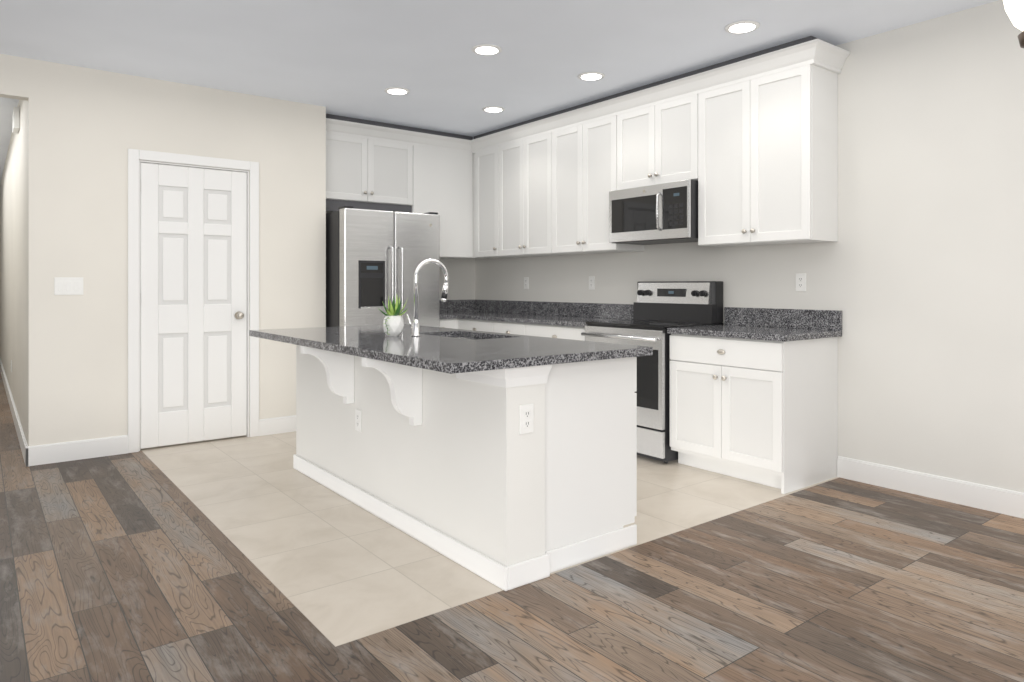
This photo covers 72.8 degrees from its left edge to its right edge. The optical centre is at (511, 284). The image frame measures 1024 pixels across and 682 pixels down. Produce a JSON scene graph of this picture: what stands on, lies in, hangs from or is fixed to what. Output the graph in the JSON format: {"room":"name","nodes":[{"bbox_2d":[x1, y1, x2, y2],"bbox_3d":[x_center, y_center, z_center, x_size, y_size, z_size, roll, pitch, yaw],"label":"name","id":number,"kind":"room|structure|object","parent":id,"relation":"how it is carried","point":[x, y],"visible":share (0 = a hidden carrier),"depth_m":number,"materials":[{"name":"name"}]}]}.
{"room":"kitchen","nodes":[
{"label":"kitchen","id":0,"kind":"room"},
{"bbox_2d":[28,58,28,97],"bbox_3d":[-5.518,-0.150,7.690,0.100,2.700,7.720,0,0,-38],"label":"wall","id":1,"kind":"structure","parent":0,"point":[28,58],"depth_m":4.60,"materials":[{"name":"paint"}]},
{"bbox_2d":[12,107,19,133],"bbox_3d":[-4.028,-1.335,5.639,0.038,0.170,0.250,0,0,-38],"label":"door chime","id":2,"kind":"object","parent":1,"relation":"attached to","point":[16,120],"visible":1,"depth_m":5.55,"materials":[{"name":"white plastic"}]},
{"bbox_2d":[0,54,325,445],"bbox_3d":[-3.102,-0.150,5.134,3.310,2.700,0.720,0,0,-38],"label":"wall","id":3,"kind":"structure","parent":0,"point":[88,128],"depth_m":4.93,"materials":[{"name":"paint"}]},
{"bbox_2d":[54,277,82,294],"bbox_3d":[-3.021,0.010,4.735,0.168,0.120,0.008,0,0,-38],"label":"switch plate","id":4,"kind":"object","parent":3,"relation":"attached to","point":[68,285],"visible":1,"depth_m":4.73,"materials":[{"name":"white plastic"}]},
{"bbox_2d":[128,148,258,452],"bbox_3d":[-2.403,0.115,5.267,0.920,2.170,0.118,0,0,-38],"label":"door frame","id":5,"kind":"structure","parent":3,"relation":"attached to","point":[136,157],"depth_m":5.09,"materials":[{"name":"white wood"}]},
{"bbox_2d":[140,162,246,448],"bbox_3d":[-2.379,0.151,5.227,0.761,2.073,0.111,0,0,-38],"label":"pantry door","id":6,"kind":"structure","parent":3,"relation":"in","point":[193,304],"depth_m":5.23,"materials":[{"name":"white wood"}]},
{"bbox_2d":[326,211,474,299],"bbox_3d":[-1.245,-0.150,6.943,2.040,2.700,0.120,0,0,-38],"label":"wall","id":7,"kind":"structure","parent":0,"point":[461,281],"depth_m":7.39,"materials":[{"name":"paint"}]},
{"bbox_2d":[326,128,413,210],"bbox_3d":[-1.434,-1.045,6.456,0.935,0.590,0.417,0,0,-38],"label":"upper cabinet","id":8,"kind":"object","parent":7,"relation":"attached to","point":[362,171],"depth_m":6.29,"materials":[{"name":"white wood"}]},
{"bbox_2d":[386,140,469,258],"bbox_3d":[-0.813,-0.805,6.934,0.755,1.070,0.417,0,0,-38],"label":"upper cabinet","id":9,"kind":"object","parent":7,"relation":"attached to","point":[441,173],"depth_m":6.80,"materials":[{"name":"white wood"}]},
{"bbox_2d":[140,431,839,646],"bbox_3d":[-0.474,1.250,5.049,3.530,0.100,4.220,0,0,-38],"label":"floor","id":10,"kind":"structure","parent":0,"point":[335,569],"depth_m":3.46,"materials":[{"name":"beige tile"}]},
{"bbox_2d":[326,206,439,326],"bbox_3d":[-1.239,0.279,6.214,0.910,1.843,0.921,0,0,-38],"label":"fridge","id":11,"kind":"object","parent":10,"relation":"on","point":[375,259],"visible":0.48,"depth_m":5.83,"materials":[{"name":"silver metal"}]},
{"bbox_2d":[440,319,455,328],"bbox_3d":[-0.827,0.762,6.757,0.385,0.876,0.679,0,0,-38],"label":"base cabinet","id":12,"kind":"object","parent":10,"relation":"on","point":[444,323],"depth_m":6.57,"materials":[{"name":"white wood"}]},
{"bbox_2d":[440,300,455,318],"bbox_3d":[-0.860,0.242,6.749,0.330,0.162,0.652,0,0,-38],"label":"countertop","id":13,"kind":"structure","parent":12,"relation":"on","point":[448,308],"depth_m":7.25,"materials":[{"name":"stone"}]},
{"bbox_2d":[249,335,647,590],"bbox_3d":[-0.505,0.762,3.789,1.097,0.876,2.309,0,0,-38],"label":"kitchen island","id":14,"kind":"object","parent":10,"relation":"on","point":[504,461],"depth_m":3.07,"materials":[{"name":"paint"}]},
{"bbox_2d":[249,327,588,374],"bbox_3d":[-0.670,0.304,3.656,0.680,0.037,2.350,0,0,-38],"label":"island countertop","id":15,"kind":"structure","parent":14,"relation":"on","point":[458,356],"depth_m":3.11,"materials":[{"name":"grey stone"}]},
{"bbox_2d":[378,295,408,336],"bbox_3d":[-0.659,0.167,3.851,0.195,0.237,0.195,0,0,-38],"label":"plant","id":16,"kind":"object","parent":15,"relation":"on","point":[393,323],"visible":1,"depth_m":3.81,"materials":[{"name":"green plant"}]},
{"bbox_2d":[405,259,448,336],"bbox_3d":[-0.472,0.070,3.921,0.247,0.432,0.081,0,0,-38],"label":"faucet","id":17,"kind":"object","parent":15,"relation":"on","point":[415,327],"depth_m":3.86,"materials":[{"name":"silver metal"}]},
{"bbox_2d":[456,319,495,332],"bbox_3d":[-0.099,0.762,6.574,0.670,0.876,0.641,0,0,-38],"label":"base cabinet","id":18,"kind":"object","parent":10,"relation":"on","point":[465,324],"depth_m":6.39,"materials":[{"name":"white wood"}]},
{"bbox_2d":[496,321,515,333],"bbox_3d":[0.210,0.762,6.195,0.642,0.876,0.582,0,0,-38],"label":"base cabinet","id":19,"kind":"object","parent":10,"relation":"on","point":[501,327],"depth_m":6.04,"materials":[{"name":"white wood"}]},
{"bbox_2d":[516,323,584,340],"bbox_3d":[0.563,0.762,5.737,0.642,0.876,0.819,0,0,-38],"label":"base cabinet","id":20,"kind":"object","parent":10,"relation":"on","point":[552,331],"depth_m":5.57,"materials":[{"name":"white wood"}]},
{"bbox_2d":[456,300,633,327],"bbox_3d":[0.071,0.242,6.358,0.666,0.162,2.408,0,0,-38],"label":"countertop","id":21,"kind":"structure","parent":20,"relation":"on","point":[570,314],"depth_m":6.28,"materials":[{"name":"stone"}]},
{"bbox_2d":[581,281,723,462],"bbox_3d":[1.011,0.588,5.076,0.720,1.225,0.752,0,0,-38],"label":"stove","id":22,"kind":"object","parent":10,"relation":"on","point":[660,308],"visible":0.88,"depth_m":4.85,"materials":[{"name":"silver metal"}]},
{"bbox_2d":[670,334,837,493],"bbox_3d":[1.535,0.762,4.475,0.642,0.876,0.818,0,0,-38],"label":"base cabinet","id":23,"kind":"object","parent":10,"relation":"on","point":[763,412],"depth_m":4.21,"materials":[{"name":"white wood"}]},
{"bbox_2d":[667,307,841,341],"bbox_3d":[1.541,0.242,4.462,0.648,0.162,0.850,0,0,-38],"label":"countertop","id":24,"kind":"structure","parent":23,"relation":"on","point":[773,324],"depth_m":4.46,"materials":[{"name":"stone"}]},
{"bbox_2d":[0,0,997,181],"bbox_3d":[-2.377,-1.550,4.102,7.700,0.100,17.000,0,0,-38],"label":"ceiling","id":25,"kind":"structure","parent":0,"point":[352,58],"depth_m":4.30,"materials":[{"name":"paint"}]},
{"bbox_2d":[384,87,409,94],"bbox_3d":[-0.886,-1.494,5.363,0.196,0.010,0.196,0,0,-38],"label":"recessed light","id":26,"kind":"object","parent":25,"relation":"in","point":[396,90],"visible":0.98,"depth_m":5.34,"materials":[{"name":"white plastic"}]},
{"bbox_2d":[471,44,501,54],"bbox_3d":[-0.160,-1.494,4.420,0.196,0.010,0.196,0,0,-38],"label":"recessed light","id":27,"kind":"object","parent":25,"relation":"in","point":[486,49],"visible":1,"depth_m":4.39,"materials":[{"name":"white plastic"}]},
{"bbox_2d":[482,106,504,112],"bbox_3d":[-0.158,-1.494,5.925,0.196,0.010,0.196,0,0,-38],"label":"recessed light","id":28,"kind":"object","parent":25,"relation":"in","point":[493,109],"visible":0.96,"depth_m":5.90,"materials":[{"name":"white plastic"}]},
{"bbox_2d":[578,72,604,80],"bbox_3d":[0.569,-1.494,4.982,0.196,0.010,0.196,0,0,-38],"label":"recessed light","id":29,"kind":"object","parent":25,"relation":"in","point":[589,76],"visible":1,"depth_m":4.96,"materials":[{"name":"white plastic"}]},
{"bbox_2d":[725,20,759,33],"bbox_3d":[1.337,-1.494,4.033,0.196,0.010,0.196,0,0,-38],"label":"recessed light","id":30,"kind":"object","parent":25,"relation":"in","point":[743,26],"visible":1,"depth_m":4.01,"materials":[{"name":"white plastic"}]},
{"bbox_2d":[1003,0,1023,47],"bbox_3d":[1.920,-1.179,2.539,0.210,0.638,0.210,0,0,-38],"label":"pendant lamp","id":31,"kind":"object","parent":25,"relation":"hanging from","point":[1014,9],"visible":1,"depth_m":2.54,"materials":[{"name":"white metal"}]},
{"bbox_2d":[0,372,1023,681],"bbox_3d":[-2.376,1.250,4.102,7.700,0.100,17.000,0,0,-38],"label":"floor","id":32,"kind":"structure","parent":0,"point":[841,580],"depth_m":2.61,"materials":[{"name":"brown wood"}]},
{"bbox_2d":[475,0,1023,492],"bbox_3d":[2.662,-0.150,3.640,0.120,2.700,10.120,0,0,-38],"label":"wall","id":33,"kind":"structure","parent":0,"point":[915,274],"depth_m":3.99,"materials":[{"name":"paint"}]},
{"bbox_2d":[470,144,493,258],"bbox_3d":[-0.126,-0.805,6.895,0.321,1.070,0.521,0,0,-38],"label":"upper cabinet","id":34,"kind":"object","parent":33,"relation":"attached to","point":[481,159],"depth_m":6.86,"materials":[{"name":"white wood"}]},
{"bbox_2d":[0,358,1023,518],"bbox_3d":[-1.077,1.135,5.103,4.015,0.130,17.000,0,0,-38],"label":"baseboard","id":35,"kind":"structure","parent":33,"relation":"attached to","point":[991,498],"depth_m":4.19,"materials":[{"name":"white wood"}]},
{"bbox_2d":[494,128,545,258],"bbox_3d":[0.234,-0.805,6.428,0.321,1.070,0.902,0,0,-38],"label":"upper cabinet","id":36,"kind":"object","parent":33,"relation":"attached to","point":[520,162],"depth_m":6.37,"materials":[{"name":"white wood"}]},
{"bbox_2d":[524,277,528,288],"bbox_3d":[0.139,-0.015,6.809,0.008,0.116,0.072,0,0,-38],"label":"outlet","id":37,"kind":"object","parent":33,"relation":"attached to","point":[526,282],"visible":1,"depth_m":6.80,"materials":[{"name":"white plastic"}]},
{"bbox_2d":[589,276,594,289],"bbox_3d":[0.697,-0.015,6.084,0.008,0.116,0.072,0,0,-38],"label":"outlet","id":38,"kind":"object","parent":33,"relation":"attached to","point":[591,282],"visible":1,"depth_m":6.08,"materials":[{"name":"white plastic"}]},
{"bbox_2d":[546,108,643,255],"bbox_3d":[0.707,-0.805,5.814,0.321,1.070,0.892,0,0,-38],"label":"upper cabinet","id":39,"kind":"object","parent":33,"relation":"attached to","point":[584,157],"depth_m":5.72,"materials":[{"name":"white wood"}]},
{"bbox_2d":[622,88,697,188],"bbox_3d":[1.177,-1.035,5.203,0.321,0.610,0.769,0,0,-38],"label":"upper cabinet","id":40,"kind":"object","parent":33,"relation":"attached to","point":[660,137],"depth_m":5.06,"materials":[{"name":"white wood"}]},
{"bbox_2d":[609,179,697,244],"bbox_3d":[1.123,-0.521,5.163,0.456,0.402,0.754,0,0,-38],"label":"microwave","id":41,"kind":"object","parent":40,"relation":"attached to","point":[663,213],"visible":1,"depth_m":5.00,"materials":[{"name":"silver metal"}]},
{"bbox_2d":[698,56,841,246],"bbox_3d":[1.643,-0.805,4.598,0.321,1.070,0.881,0,0,-38],"label":"upper cabinet","id":42,"kind":"object","parent":33,"relation":"attached to","point":[749,142],"depth_m":4.37,"materials":[{"name":"white wood"}]},
{"bbox_2d":[796,273,805,290],"bbox_3d":[1.888,-0.015,4.538,0.008,0.116,0.072,0,0,-38],"label":"outlet","id":43,"kind":"object","parent":33,"relation":"attached to","point":[800,282],"visible":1,"depth_m":4.53,"materials":[{"name":"white plastic"}]}
]}

